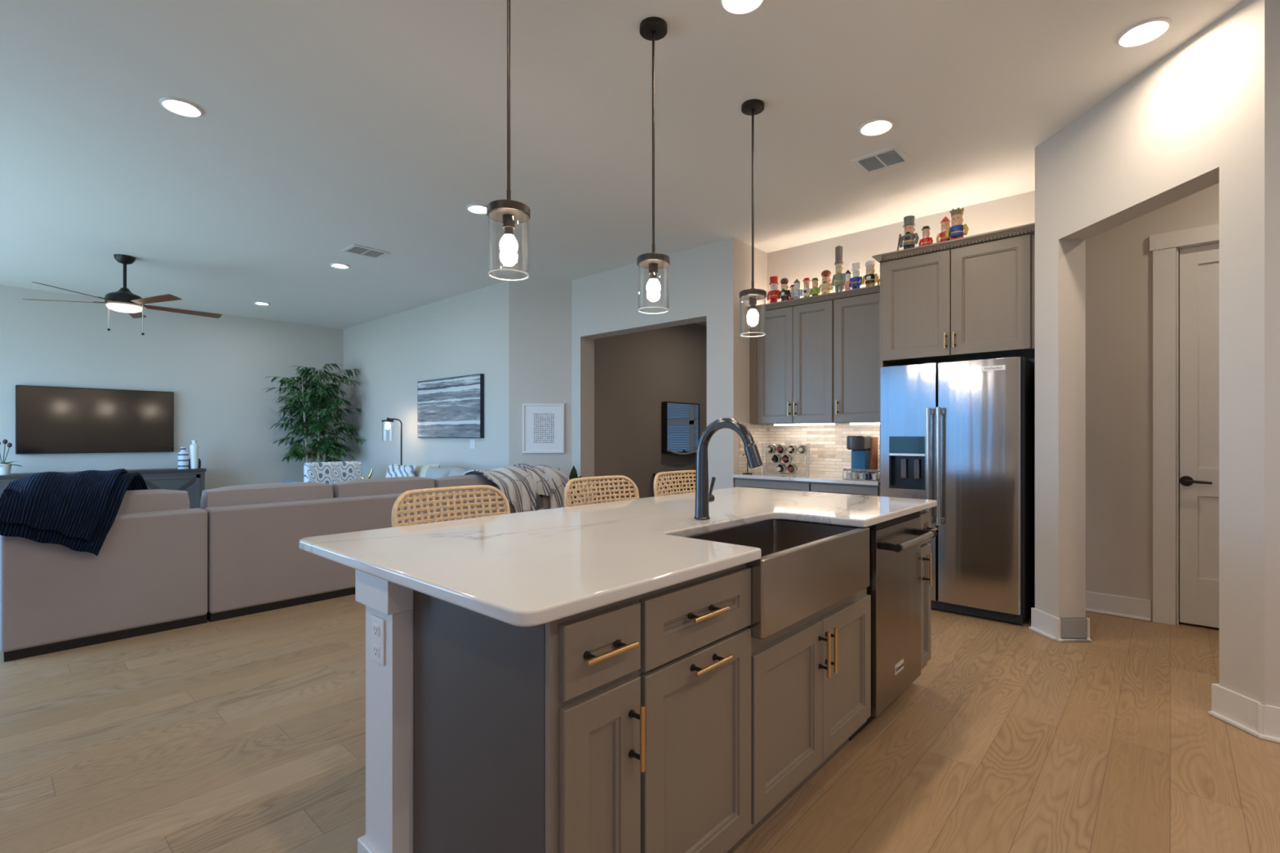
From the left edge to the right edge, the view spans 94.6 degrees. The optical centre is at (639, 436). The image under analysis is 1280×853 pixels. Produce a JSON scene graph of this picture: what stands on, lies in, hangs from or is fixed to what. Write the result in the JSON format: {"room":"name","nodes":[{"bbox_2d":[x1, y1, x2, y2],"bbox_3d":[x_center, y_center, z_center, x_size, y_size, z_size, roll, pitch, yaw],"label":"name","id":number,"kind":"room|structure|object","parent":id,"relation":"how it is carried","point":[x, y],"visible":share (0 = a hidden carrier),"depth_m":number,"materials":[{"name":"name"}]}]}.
{"room":"open-plan kitchen","nodes":[
{"label":"open-plan kitchen","id":0,"kind":"room"},
{"bbox_2d":[0,284,343,489],"bbox_3d":[-7.148,-0.301,7.867,0.150,3.048,6.450,0,0,42],"label":"wall","id":1,"kind":"structure","parent":0,"point":[216,371],"depth_m":8.41,"materials":[{"name":"beige paint"}]},
{"bbox_2d":[15,385,173,453],"bbox_3d":[-7.094,-0.203,7.755,0.076,0.843,1.531,0,0,42],"label":"television","id":2,"kind":"object","parent":1,"relation":"attached to","point":[50,420],"visible":1,"depth_m":7.66,"materials":[{"name":"black glass"}]},
{"bbox_2d":[411,609,413,852],"bbox_3d":[0.147,0.781,2.429,0.155,0.884,2.350,0,0,42],"label":"wall","id":3,"kind":"structure","parent":0,"point":[411,610],"depth_m":1.50,"materials":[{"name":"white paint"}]},
{"bbox_2d":[343,280,509,478],"bbox_3d":[-3.251,-0.301,8.539,4.750,3.048,0.142,0,0,42],"label":"wall","id":4,"kind":"structure","parent":0,"point":[466,334],"depth_m":8.21,"materials":[{"name":"beige paint"}]},
{"bbox_2d":[417,373,484,438],"bbox_3d":[-2.514,-0.371,7.748,1.573,0.787,0.049,0,0,42],"label":"canvas art","id":5,"kind":"object","parent":4,"relation":"attached to","point":[451,407],"visible":1,"depth_m":7.65},
{"bbox_2d":[509,280,571,507],"bbox_3d":[-1.152,-0.301,6.975,0.804,3.048,0.141,0,0,-1],"label":"wall","id":6,"kind":"structure","parent":0,"point":[540,310],"depth_m":6.90,"materials":[{"name":"beige paint"}]},
{"bbox_2d":[522,403,564,453],"bbox_3d":[-1.128,-0.092,6.885,0.485,0.578,0.026,0,0,-1],"label":"framed print","id":7,"kind":"object","parent":6,"relation":"attached to","point":[543,424],"visible":1,"depth_m":6.88,"materials":[{"name":"white paper"}]},
{"bbox_2d":[0,0,1244,329],"bbox_3d":[-0.289,-1.900,5.402,13.950,0.150,11.950,0,0,42],"label":"ceiling","id":8,"kind":"structure","parent":0,"point":[325,128],"depth_m":3.47,"materials":[{"name":"paint"}]},
{"bbox_2d":[22,253,222,335],"bbox_3d":[-5.199,-1.425,6.040,1.587,0.799,1.528,0,0,42],"label":"ceiling fan","id":9,"kind":"object","parent":8,"relation":"hanging from","point":[123,300],"visible":1,"depth_m":5.93,"materials":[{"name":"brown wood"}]},
{"bbox_2d":[159,97,203,117],"bbox_3d":[-2.538,-1.819,3.269,0.194,0.011,0.194,0,0,42],"label":"recessed light","id":10,"kind":"object","parent":8,"relation":"in","point":[179,106],"visible":1,"depth_m":3.26,"materials":[{"name":"white paint"}]},
{"bbox_2d":[329,262,350,268],"bbox_3d":[-3.208,-1.819,6.306,0.194,0.011,0.194,0,0,42],"label":"recessed light","id":11,"kind":"object","parent":8,"relation":"in","point":[338,265],"visible":1,"depth_m":6.30,"materials":[{"name":"white paint"}]},
{"bbox_2d":[341,244,390,259],"bbox_3d":[-2.705,-1.820,5.825,0.290,0.010,0.350,0,0,42],"label":"ceiling vent","id":12,"kind":"object","parent":8,"relation":"in","point":[355,249],"visible":1,"depth_m":5.81,"materials":[{"name":"metal"}]},
{"bbox_2d":[466,204,486,213],"bbox_3d":[-1.292,-1.819,4.729,0.194,0.011,0.194,0,0,42],"label":"recessed light","id":13,"kind":"object","parent":8,"relation":"in","point":[474,208],"visible":0.81,"depth_m":4.72,"materials":[{"name":"white paint"}]},
{"bbox_2d":[486,0,530,280],"bbox_3d":[-0.457,-1.192,2.053,0.148,1.267,0.148,0,0,23],"label":"pendant light","id":14,"kind":"object","parent":8,"relation":"hanging from","point":[509,212],"visible":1,"depth_m":2.04,"materials":[{"name":"clear glass"}]},
{"bbox_2d":[502,213,515,235],"bbox_3d":[-0.457,-0.732,2.053,0.042,0.068,0.042,0,0,42],"label":"socket","id":15,"kind":"object","parent":14,"relation":"attached to","point":[508,220],"depth_m":2.04,"materials":[{"name":"brown metal"}]},
{"bbox_2d":[636,16,670,314],"bbox_3d":[0.060,-1.192,2.628,0.148,1.267,0.148,0,0,23],"label":"pendant light","id":16,"kind":"object","parent":8,"relation":"hanging from","point":[653,28],"visible":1,"depth_m":2.62,"materials":[{"name":"clear glass"}]},
{"bbox_2d":[648,262,657,279],"bbox_3d":[0.060,-0.732,2.628,0.042,0.068,0.042,0,0,42],"label":"socket","id":17,"kind":"object","parent":16,"relation":"attached to","point":[653,267],"depth_m":2.61,"materials":[{"name":"brown metal"}]},
{"bbox_2d":[719,0,764,14],"bbox_3d":[0.426,-1.819,2.450,0.194,0.011,0.194,0,0,42],"label":"recessed light","id":18,"kind":"object","parent":8,"relation":"in","point":[733,6],"visible":1,"depth_m":2.49,"materials":[{"name":"white paint"}]},
{"bbox_2d":[739,98,766,337],"bbox_3d":[0.622,-1.192,3.254,0.148,1.267,0.148,0,0,23],"label":"pendant light","id":19,"kind":"object","parent":8,"relation":"hanging from","point":[753,107],"visible":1,"depth_m":3.25,"materials":[{"name":"glass"}]},
{"bbox_2d":[748,296,756,309],"bbox_3d":[0.622,-0.732,3.254,0.042,0.068,0.042,0,0,42],"label":"socket","id":20,"kind":"object","parent":19,"relation":"attached to","point":[752,300],"depth_m":3.24,"materials":[{"name":"black metal"}]},
{"bbox_2d":[858,117,893,136],"bbox_3d":[1.392,-1.819,3.478,0.194,0.011,0.194,0,0,42],"label":"recessed light","id":21,"kind":"object","parent":8,"relation":"in","point":[875,126],"visible":1,"depth_m":3.47,"materials":[{"name":"white paint"}]},
{"bbox_2d":[850,145,911,174],"bbox_3d":[1.592,-1.820,3.897,0.300,0.012,0.275,0,0,42],"label":"ceiling vent","id":22,"kind":"object","parent":8,"relation":"in","point":[894,156],"visible":1,"depth_m":3.89,"materials":[{"name":"metal"}]},
{"bbox_2d":[1115,17,1172,47],"bbox_3d":[2.272,-1.819,2.664,0.194,0.011,0.194,0,0,42],"label":"recessed light","id":23,"kind":"object","parent":8,"relation":"in","point":[1148,30],"visible":1,"depth_m":2.66,"materials":[{"name":"white paint"}]},
{"bbox_2d":[0,594,1279,852],"bbox_3d":[-0.289,1.283,5.402,13.950,0.120,11.950,0,0,42],"label":"floor","id":24,"kind":"structure","parent":0,"point":[245,734],"depth_m":2.25,"materials":[{"name":"brown wood"}]},
{"bbox_2d":[0,467,206,508],"bbox_3d":[-6.982,0.836,7.450,0.455,0.775,2.390,0,0,42],"label":"tv console","id":25,"kind":"object","parent":24,"relation":"on","point":[192,481],"visible":0.2,"depth_m":7.93,"materials":[{"name":"paint"}]},
{"bbox_2d":[0,439,22,475],"bbox_3d":[-7.400,0.241,6.855,0.353,0.414,0.361,0,0,42],"label":"potted orchid","id":26,"kind":"object","parent":25,"relation":"on","point":[5,467],"visible":1,"depth_m":6.84,"materials":[{"name":"white ceramic"}]},
{"bbox_2d":[177,447,188,469],"bbox_3d":[-6.271,0.297,8.102,0.120,0.302,0.120,0,0,42],"label":"bottle","id":27,"kind":"object","parent":25,"relation":"on","point":[183,455],"visible":1,"depth_m":8.06,"materials":[{"name":"white ceramic"}]},
{"bbox_2d":[189,440,199,468],"bbox_3d":[-6.176,0.251,8.178,0.106,0.394,0.106,0,0,42],"label":"bottle","id":28,"kind":"object","parent":25,"relation":"on","point":[193,447],"visible":0.99,"depth_m":8.14,"materials":[{"name":"white ceramic"}]},
{"bbox_2d":[0,488,207,662],"bbox_3d":[-3.512,0.784,3.858,1.012,0.877,0.926,0,0,42],"label":"sofa section","id":29,"kind":"object","parent":24,"relation":"on","point":[148,574],"visible":0.85,"depth_m":3.52,"materials":[{"name":"fabric"}]},
{"bbox_2d":[0,468,147,555],"bbox_3d":[-3.367,0.449,3.605,0.663,0.492,0.786,0,0,-35],"label":"throw blanket","id":30,"kind":"object","parent":29,"relation":"on","point":[77,511],"visible":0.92,"depth_m":3.34,"materials":[{"name":"blue fabric"}]},
{"bbox_2d":[117,488,190,514],"bbox_3d":[-3.329,0.566,3.697,0.219,0.439,0.810,0,0,42],"label":"cushion","id":31,"kind":"object","parent":29,"relation":"on","point":[135,501],"depth_m":3.79,"materials":[{"name":"fabric"}]},
{"bbox_2d":[263,363,364,462],"bbox_3d":[-5.025,0.040,9.190,1.254,2.366,1.256,0,0,27],"label":"bamboo plant","id":32,"kind":"object","parent":24,"relation":"on","point":[309,420],"visible":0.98,"depth_m":9.14,"materials":[{"name":"green plant"}]},
{"bbox_2d":[284,461,361,484],"bbox_3d":[-4.547,0.791,8.495,0.740,0.866,0.820,0,0,42],"label":"accent chair","id":33,"kind":"object","parent":24,"relation":"on","point":[328,473],"visible":0.23,"depth_m":8.22,"materials":[{"name":"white fabric"}]},
{"bbox_2d":[200,474,551,622],"bbox_3d":[-2.216,0.787,5.301,1.012,0.872,2.936,0,0,42],"label":"sofa section","id":34,"kind":"object","parent":24,"relation":"on","point":[256,563],"visible":0.48,"depth_m":4.24,"materials":[{"name":"fabric"}]},
{"bbox_2d":[200,482,333,509],"bbox_3d":[-2.733,0.568,4.368,0.229,0.434,0.835,0,0,42],"label":"cushion","id":35,"kind":"object","parent":34,"relation":"on","point":[256,494],"depth_m":4.26,"materials":[{"name":"fabric"}]},
{"bbox_2d":[330,476,434,497],"bbox_3d":[-2.163,0.568,5.002,0.229,0.434,0.840,0,0,42],"label":"cushion","id":36,"kind":"object","parent":34,"relation":"on","point":[396,485],"depth_m":4.88,"materials":[{"name":"fabric"}]},
{"bbox_2d":[448,466,466,475],"bbox_3d":[-1.980,0.563,6.565,0.581,0.435,0.214,0,0,42],"label":"throw pillow","id":37,"kind":"object","parent":34,"relation":"on","point":[455,471],"visible":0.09,"depth_m":6.60,"materials":[{"name":"grey fabric"}]},
{"bbox_2d":[433,474,497,488],"bbox_3d":[-1.594,0.576,5.636,0.229,0.419,0.835,0,0,42],"label":"cushion","id":38,"kind":"object","parent":34,"relation":"on","point":[472,479],"depth_m":5.46,"materials":[{"name":"fabric"}]},
{"bbox_2d":[462,462,571,512],"bbox_3d":[-1.202,0.583,6.022,0.743,0.632,1.175,0,0,42],"label":"throw blanket","id":39,"kind":"object","parent":34,"relation":"on","point":[523,485],"visible":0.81,"depth_m":5.77,"materials":[{"name":"white fabric"}]},
{"bbox_2d":[355,568,413,852],"bbox_3d":[-0.666,0.781,1.526,0.209,0.884,0.077,0,0,42],"label":"island post","id":40,"kind":"object","parent":24,"relation":"on","point":[388,686],"visible":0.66,"depth_m":1.50,"materials":[{"name":"white paint"}]},
{"bbox_2d":[370,614,385,666],"bbox_3d":[-0.674,0.523,1.514,0.072,0.116,0.009,0,0,42],"label":"wall outlet","id":41,"kind":"object","parent":40,"relation":"attached to","point":[377,624],"visible":1,"depth_m":1.51,"materials":[{"name":"white plastic"}]},
{"bbox_2d":[373,622,379,636],"bbox_3d":[-0.675,0.496,1.512,0.034,0.029,0.005,0,0,42],"label":"receptacle","id":42,"kind":"object","parent":41,"relation":"attached to","point":[375,625],"depth_m":1.51,"materials":[{"name":"white plastic"}]},
{"bbox_2d":[373,644,379,657],"bbox_3d":[-0.675,0.549,1.512,0.034,0.029,0.005,0,0,42],"label":"receptacle","id":43,"kind":"object","parent":41,"relation":"attached to","point":[375,646],"depth_m":1.51,"materials":[{"name":"white plastic"}]},
{"bbox_2d":[381,417,402,465],"bbox_3d":[-3.358,0.482,8.169,0.388,1.482,0.260,0,0,16],"label":"floor lamp","id":44,"kind":"object","parent":24,"relation":"on","point":[388,420],"visible":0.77,"depth_m":8.14,"materials":[{"name":"black metal"}]},
{"bbox_2d":[391,484,510,527],"bbox_3d":[-0.646,0.721,2.375,0.525,1.005,0.548,0,0,42],"label":"bar stool","id":45,"kind":"object","parent":24,"relation":"on","point":[401,499],"visible":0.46,"depth_m":2.53,"materials":[{"name":"wicker"}]},
{"bbox_2d":[413,590,644,852],"bbox_3d":[-0.268,0.781,1.383,0.594,0.884,0.250,0,0,42],"label":"base cabinet","id":46,"kind":"object","parent":24,"relation":"on","point":[526,740],"visible":0.94,"depth_m":1.25,"materials":[{"name":"beige paint"}]},
{"bbox_2d":[298,487,937,626],"bbox_3d":[0.198,0.323,2.315,1.130,0.030,2.452,0,0,42],"label":"countertop","id":47,"kind":"structure","parent":46,"relation":"on","point":[537,567],"depth_m":1.65,"materials":[{"name":"white stone"}]},
{"bbox_2d":[693,417,763,519],"bbox_3d":[0.325,0.121,2.146,0.270,0.374,0.109,0,0,42],"label":"kitchen faucet","id":48,"kind":"object","parent":47,"relation":"on","point":[703,497],"visible":1,"depth_m":2.17,"materials":[{"name":"metal"}]},
{"bbox_2d":[686,519,869,639],"bbox_3d":[0.443,0.450,2.045,0.415,0.222,0.780,0,0,42],"label":"sink","id":49,"kind":"object","parent":47,"relation":"in","point":[803,569],"visible":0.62,"depth_m":1.92,"materials":[{"name":"metal"}]},
{"bbox_2d":[559,466,583,504],"bbox_3d":[-0.745,0.769,6.438,0.381,0.908,0.386,0,0,42],"label":"rubber plant","id":50,"kind":"object","parent":24,"relation":"on","point":[573,474],"visible":0.06,"depth_m":6.42,"materials":[{"name":"green plant"}]},
{"bbox_2d":[564,475,639,506],"bbox_3d":[-0.058,0.721,3.030,0.525,1.005,0.548,0,0,42],"label":"bar stool","id":51,"kind":"object","parent":24,"relation":"on","point":[567,491],"visible":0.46,"depth_m":3.20,"materials":[{"name":"wicker"}]},
{"bbox_2d":[653,473,695,495],"bbox_3d":[0.777,0.887,9.014,0.467,0.672,1.250,0,0,42],"label":"sideboard","id":52,"kind":"object","parent":24,"relation":"on","point":[654,474],"visible":0.06,"depth_m":8.56,"materials":[{"name":"paint"}]},
{"bbox_2d":[653,470,710,496],"bbox_3d":[0.403,0.721,3.543,0.525,1.005,0.548,0,0,42],"label":"bar stool","id":53,"kind":"object","parent":24,"relation":"on","point":[656,488],"visible":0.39,"depth_m":3.68,"materials":[{"name":"wicker"}]},
{"bbox_2d":[636,564,751,852],"bbox_3d":[-0.030,0.781,1.647,0.594,0.884,0.458,0,0,42],"label":"base cabinet","id":54,"kind":"object","parent":24,"relation":"on","point":[695,672],"visible":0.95,"depth_m":1.46,"materials":[{"name":"beige paint"}]},
{"bbox_2d":[734,477,811,491],"bbox_3d":[1.331,0.801,5.379,0.740,0.844,0.649,0,0,42],"label":"base cabinet","id":55,"kind":"object","parent":24,"relation":"on","point":[739,482],"visible":0.02,"depth_m":5.15,"materials":[{"name":"beige paint"}]},
{"bbox_2d":[733,471,879,485],"bbox_3d":[1.545,0.363,5.185,1.309,0.030,0.629,0,0,42],"label":"countertop","id":56,"kind":"structure","parent":55,"relation":"on","point":[814,477],"depth_m":5.03,"materials":[{"name":"white stone"}]},
{"bbox_2d":[761,443,813,475],"bbox_3d":[1.347,0.205,5.375,0.437,0.285,0.210,0,0,22],"label":"wine rack","id":57,"kind":"object","parent":56,"relation":"on","point":[772,473],"visible":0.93,"depth_m":5.34,"materials":[{"name":"metal"}]},
{"bbox_2d":[771,454,782,462],"bbox_3d":[1.252,0.206,5.435,0.077,0.077,0.300,0,0,22],"label":"wine bottle","id":58,"kind":"object","parent":57,"relation":"in","point":[775,459],"visible":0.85,"depth_m":5.40,"materials":[{"name":"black glass"}]},
{"bbox_2d":[786,444,797,453],"bbox_3d":[1.382,0.119,5.383,0.077,0.077,0.300,0,0,22],"label":"wine bottle","id":59,"kind":"object","parent":57,"relation":"in","point":[790,449],"visible":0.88,"depth_m":5.35,"materials":[{"name":"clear glass"}]},
{"bbox_2d":[843,468,879,481],"bbox_3d":[1.777,0.306,4.721,0.302,0.082,0.166,0,0,42],"label":"wire basket","id":60,"kind":"object","parent":56,"relation":"on","point":[844,469],"visible":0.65,"depth_m":4.67,"materials":[{"name":"metal"}]},
{"bbox_2d":[846,435,877,473],"bbox_3d":[1.846,0.171,4.934,0.162,0.355,0.352,0,0,42],"label":"coffee maker","id":61,"kind":"object","parent":56,"relation":"on","point":[864,448],"visible":0.8,"depth_m":4.90,"materials":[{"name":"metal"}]},
{"bbox_2d":[726,587,871,852],"bbox_3d":[0.418,0.781,2.145,0.594,0.884,0.880,0,0,42],"label":"base cabinet","id":62,"kind":"object","parent":24,"relation":"on","point":[811,678],"visible":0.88,"depth_m":1.91,"materials":[{"name":"beige paint"}]},
{"bbox_2d":[810,481,879,496],"bbox_3d":[1.818,0.801,4.941,0.565,0.844,0.649,0,0,42],"label":"base cabinet","id":63,"kind":"object","parent":24,"relation":"on","point":[838,488],"visible":0.02,"depth_m":4.72,"materials":[{"name":"beige paint"}]},
{"bbox_2d":[848,511,937,741],"bbox_3d":[0.930,0.781,2.680,0.641,0.884,0.586,0,0,42],"label":"dishwasher","id":64,"kind":"object","parent":24,"relation":"on","point":[894,588],"visible":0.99,"depth_m":2.46,"materials":[{"name":"metal"}]},
{"bbox_2d":[919,509,937,670],"bbox_3d":[1.169,0.781,2.981,0.594,0.884,0.174,0,0,42],"label":"base cabinet","id":65,"kind":"object","parent":24,"relation":"on","point":[926,555],"visible":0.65,"depth_m":2.83,"materials":[{"name":"beige paint"}]},
{"bbox_2d":[871,222,1035,496],"bbox_3d":[2.394,-0.081,4.418,1.060,2.608,0.657,0,0,42],"label":"tall cabinet","id":66,"kind":"object","parent":24,"relation":"on","point":[972,297],"visible":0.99,"depth_m":4.17,"materials":[{"name":"beige paint"}]},
{"bbox_2d":[897,215,919,250],"bbox_3d":[2.036,-1.508,4.489,0.168,0.311,0.099,0,0,42],"label":"nutcracker","id":67,"kind":"object","parent":66,"relation":"on","point":[908,237],"visible":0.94,"depth_m":4.45,"materials":[{"name":"paint"}]},
{"bbox_2d":[918,226,933,246],"bbox_3d":[2.133,-1.460,4.402,0.101,0.215,0.069,0,0,42],"label":"nutcracker","id":68,"kind":"object","parent":66,"relation":"on","point":[926,240],"visible":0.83,"depth_m":4.38,"materials":[{"name":"paint"}]},
{"bbox_2d":[936,216,951,242],"bbox_3d":[2.256,-1.488,4.359,0.127,0.270,0.086,0,0,42],"label":"nutcracker","id":69,"kind":"object","parent":66,"relation":"on","point":[945,222],"visible":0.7,"depth_m":4.34,"materials":[{"name":"paint"}]},
{"bbox_2d":[945,207,968,239],"bbox_3d":[2.289,-1.496,4.261,0.154,0.287,0.105,0,0,42],"label":"nutcracker","id":70,"kind":"object","parent":66,"relation":"on","point":[957,228],"visible":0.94,"depth_m":4.23,"materials":[{"name":"paint"}]},
{"bbox_2d":[880,356,1035,624],"bbox_3d":[2.331,0.349,4.315,0.900,1.723,0.845,0,0,42],"label":"refrigerator","id":71,"kind":"object","parent":24,"relation":"on","point":[960,435],"visible":0.94,"depth_m":3.97,"materials":[{"name":"metal"}]},
{"bbox_3d":[-2.688,0.852,7.040,2.030,0.742,0.980,0,0,42],"label":"sofa section","id":72,"kind":"object","parent":24,"relation":"on","visible":0},
{"bbox_2d":[386,463,416,477],"bbox_3d":[-3.031,0.558,7.429,0.660,0.408,0.204,0,0,42],"label":"throw pillow","id":73,"kind":"object","parent":72,"relation":"on","point":[393,470],"visible":0.38,"depth_m":7.32,"materials":[{"name":"fabric"}]},
{"bbox_2d":[415,462,439,477],"bbox_3d":[-2.657,0.543,7.307,0.500,0.427,0.190,0,0,42],"label":"throw pillow","id":74,"kind":"object","parent":72,"relation":"on","point":[421,468],"visible":0.16,"depth_m":7.29,"materials":[{"name":"beige fabric"}]},
{"bbox_2d":[425,466,453,479],"bbox_3d":[-2.381,0.563,6.926,0.520,0.408,0.204,0,0,42],"label":"throw pillow","id":75,"kind":"object","parent":72,"relation":"on","point":[432,472],"visible":0.23,"depth_m":6.86,"materials":[{"name":"grey fabric"}]},
{"bbox_2d":[594,323,706,503],"bbox_3d":[0.466,-0.301,9.160,0.150,3.048,5.050,0,0,42],"label":"wall","id":76,"kind":"structure","parent":0,"point":[636,372],"depth_m":8.55,"materials":[{"name":"beige paint"}]},
{"bbox_2d":[662,401,699,453],"bbox_3d":[0.640,-0.132,9.165,0.098,0.774,0.830,0,0,42],"label":"wall mirror","id":77,"kind":"object","parent":76,"relation":"attached to","point":[680,420],"visible":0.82,"depth_m":9.08,"materials":[{"name":"clear glass"}]},
{"bbox_2d":[666,448,696,455],"bbox_3d":[0.684,0.238,9.118,0.036,0.106,0.836,0,0,42],"label":"bead garland","id":78,"kind":"object","parent":77,"relation":"hanging from","point":[668,450],"visible":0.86,"depth_m":9.04,"materials":[{"name":"beige wood"}]},
{"bbox_2d":[571,237,746,506],"bbox_3d":[0.102,-0.301,6.247,2.228,3.048,0.220,0,0,42],"label":"wall","id":79,"kind":"structure","parent":0,"point":[706,282],"depth_m":5.82,"materials":[{"name":"beige paint"}]},
{"bbox_2d":[746,243,767,472],"bbox_3d":[1.087,-0.301,5.789,0.150,3.048,0.415,0,0,42],"label":"wall","id":80,"kind":"structure","parent":0,"point":[760,256],"depth_m":5.65,"materials":[{"name":"beige paint"}]},
{"bbox_2d":[767,191,1035,475],"bbox_3d":[2.237,-0.301,5.108,2.500,3.048,0.150,0,0,42],"label":"wall","id":81,"kind":"structure","parent":0,"point":[809,260],"depth_m":5.18,"materials":[{"name":"beige paint"}]},
{"bbox_2d":[749,299,838,424],"bbox_3d":[1.448,-0.653,5.458,0.825,1.078,0.374,0,0,42],"label":"upper cabinet","id":82,"kind":"object","parent":81,"relation":"attached to","point":[791,366],"visible":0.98,"depth_m":5.32,"materials":[{"name":"beige paint"}]},
{"bbox_2d":[766,275,779,302],"bbox_3d":[1.255,-1.342,5.534,0.141,0.300,0.096,0,0,42],"label":"nutcracker","id":83,"kind":"object","parent":82,"relation":"on","point":[774,294],"visible":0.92,"depth_m":5.50,"materials":[{"name":"paint"}]},
{"bbox_2d":[777,277,791,301],"bbox_3d":[1.337,-1.329,5.460,0.127,0.273,0.086,0,0,42],"label":"nutcracker","id":84,"kind":"object","parent":82,"relation":"on","point":[784,294],"visible":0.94,"depth_m":5.43,"materials":[{"name":"paint"}]},
{"bbox_2d":[791,279,802,298],"bbox_3d":[1.424,-1.310,5.355,0.110,0.235,0.075,0,0,42],"label":"nutcracker","id":85,"kind":"object","parent":82,"relation":"on","point":[797,293],"visible":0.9,"depth_m":5.33,"materials":[{"name":"paint"}]},
{"bbox_2d":[773,423,835,426],"bbox_3d":[1.493,-0.106,5.387,0.580,0.013,0.040,0,0,42],"label":"light bar","id":86,"kind":"object","parent":82,"relation":"attached to","point":[792,424],"visible":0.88,"depth_m":5.34,"materials":[{"name":"plastic"}]},
{"bbox_2d":[800,277,812,297],"bbox_3d":[1.500,-1.310,5.313,0.110,0.235,0.075,0,0,42],"label":"nutcracker","id":87,"kind":"object","parent":82,"relation":"on","point":[806,291],"visible":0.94,"depth_m":5.29,"materials":[{"name":"paint"}]},
{"bbox_2d":[746,284,879,311],"bbox_3d":[1.515,-1.201,5.191,1.285,0.048,0.072,0,0,42],"label":"trim","id":88,"kind":"structure","parent":82,"relation":"attached to","point":[873,289],"depth_m":5.13,"materials":[{"name":"beige paint"}]},
{"bbox_2d":[809,277,820,296],"bbox_3d":[1.554,-1.300,5.238,0.101,0.215,0.069,0,0,42],"label":"nutcracker","id":89,"kind":"object","parent":82,"relation":"on","point":[815,291],"visible":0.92,"depth_m":5.22,"materials":[{"name":"paint"}]},
{"bbox_2d":[818,270,834,294],"bbox_3d":[1.647,-1.331,5.222,0.148,0.278,0.101,0,0,42],"label":"nutcracker","id":90,"kind":"object","parent":82,"relation":"on","point":[826,287],"visible":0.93,"depth_m":5.19,"materials":[{"name":"paint"}]},
{"bbox_2d":[738,422,879,475],"bbox_3d":[1.587,0.113,5.243,1.324,0.470,0.521,0,0,42],"label":"wall","id":91,"kind":"structure","parent":81,"relation":"attached to","point":[828,443],"depth_m":5.51,"materials":[{"name":"stone"}]},
{"bbox_2d":[833,292,879,423],"bbox_3d":[1.939,-0.653,5.017,0.491,1.078,0.374,0,0,42],"label":"upper cabinet","id":92,"kind":"object","parent":81,"relation":"attached to","point":[856,319],"visible":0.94,"depth_m":4.95,"materials":[{"name":"beige paint"}]},
{"bbox_2d":[831,244,844,292],"bbox_3d":[1.724,-1.424,5.113,0.122,0.464,0.083,0,0,42],"label":"nutcracker","id":93,"kind":"object","parent":92,"relation":"on","point":[839,276],"visible":0.94,"depth_m":5.09,"materials":[{"name":"paint"}]},
{"bbox_2d":[842,270,852,290],"bbox_3d":[1.783,-1.310,5.059,0.099,0.235,0.068,0,0,42],"label":"nutcracker","id":94,"kind":"object","parent":92,"relation":"on","point":[847,274],"visible":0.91,"depth_m":5.04,"materials":[{"name":"paint"}]},
{"bbox_2d":[848,262,862,288],"bbox_3d":[1.835,-1.329,5.013,0.123,0.275,0.083,0,0,42],"label":"nutcracker","id":95,"kind":"object","parent":92,"relation":"on","point":[856,280],"visible":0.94,"depth_m":4.99,"materials":[{"name":"paint"}]},
{"bbox_2d":[862,260,878,287],"bbox_3d":[1.924,-1.331,4.932,0.142,0.278,0.097,0,0,42],"label":"nutcracker","id":96,"kind":"object","parent":92,"relation":"on","point":[870,278],"visible":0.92,"depth_m":4.90,"materials":[{"name":"paint"}]},
{"bbox_2d":[1085,182,1218,621],"bbox_3d":[4.019,-0.301,3.440,2.420,3.048,0.150,0,0,42],"label":"wall","id":97,"kind":"structure","parent":0,"point":[1119,260],"depth_m":4.01,"materials":[{"name":"beige paint"}]},
{"bbox_2d":[1085,591,1151,622],"bbox_3d":[3.223,1.155,4.033,0.405,0.137,0.032,0,0,42],"label":"baseboard","id":98,"kind":"structure","parent":97,"relation":"attached to","point":[1139,609],"depth_m":4.00,"materials":[{"name":"white paint"}]},
{"bbox_2d":[1149,223,1218,625],"bbox_3d":[3.857,-0.051,3.553,1.192,2.548,0.158,0,0,42],"label":"trim","id":99,"kind":"structure","parent":97,"relation":"attached to","point":[1165,247],"depth_m":3.84,"materials":[{"name":"white paint"}]},
{"bbox_2d":[1179,243,1218,627],"bbox_3d":[3.825,-0.005,3.517,0.901,2.424,0.080,0,0,42],"label":"door","id":100,"kind":"structure","parent":97,"relation":"in","point":[1198,265],"depth_m":3.78,"materials":[{"name":"white paint"}]},
{"bbox_2d":[1035,0,1279,706],"bbox_3d":[2.678,-0.301,3.328,0.514,3.048,2.055,0,0,11],"label":"wall","id":101,"kind":"structure","parent":0,"point":[1206,114],"depth_m":2.65,"materials":[{"name":"beige paint"}]},
{"bbox_2d":[1028,607,1092,642],"bbox_3d":[2.574,1.155,3.622,0.211,0.137,0.245,0,0,-2],"label":"baseboard","id":102,"kind":"object","parent":101,"relation":"attached to","point":[1059,629],"visible":1,"depth_m":3.52,"materials":[{"name":"white paint"}]},
{"bbox_2d":[1178,252,1179,619],"bbox_3d":[3.961,-0.301,3.660,1.400,3.048,0.060,0,0,42],"label":"wall","id":103,"kind":"structure","parent":0,"point":[1179,252],"depth_m":3.94,"materials":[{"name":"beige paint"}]},
{"bbox_3d":[3.654,-0.301,1.486,2.550,3.048,0.145,0,0,42],"label":"wall","id":104,"kind":"structure","parent":0,"visible":0},
{"bbox_2d":[1208,683,1279,743],"bbox_3d":[3.563,1.155,1.629,2.877,0.137,0.301,0,0,42],"label":"baseboard","id":105,"kind":"structure","parent":104,"relation":"attached to","point":[1260,720],"depth_m":2.45,"materials":[{"name":"white paint"}]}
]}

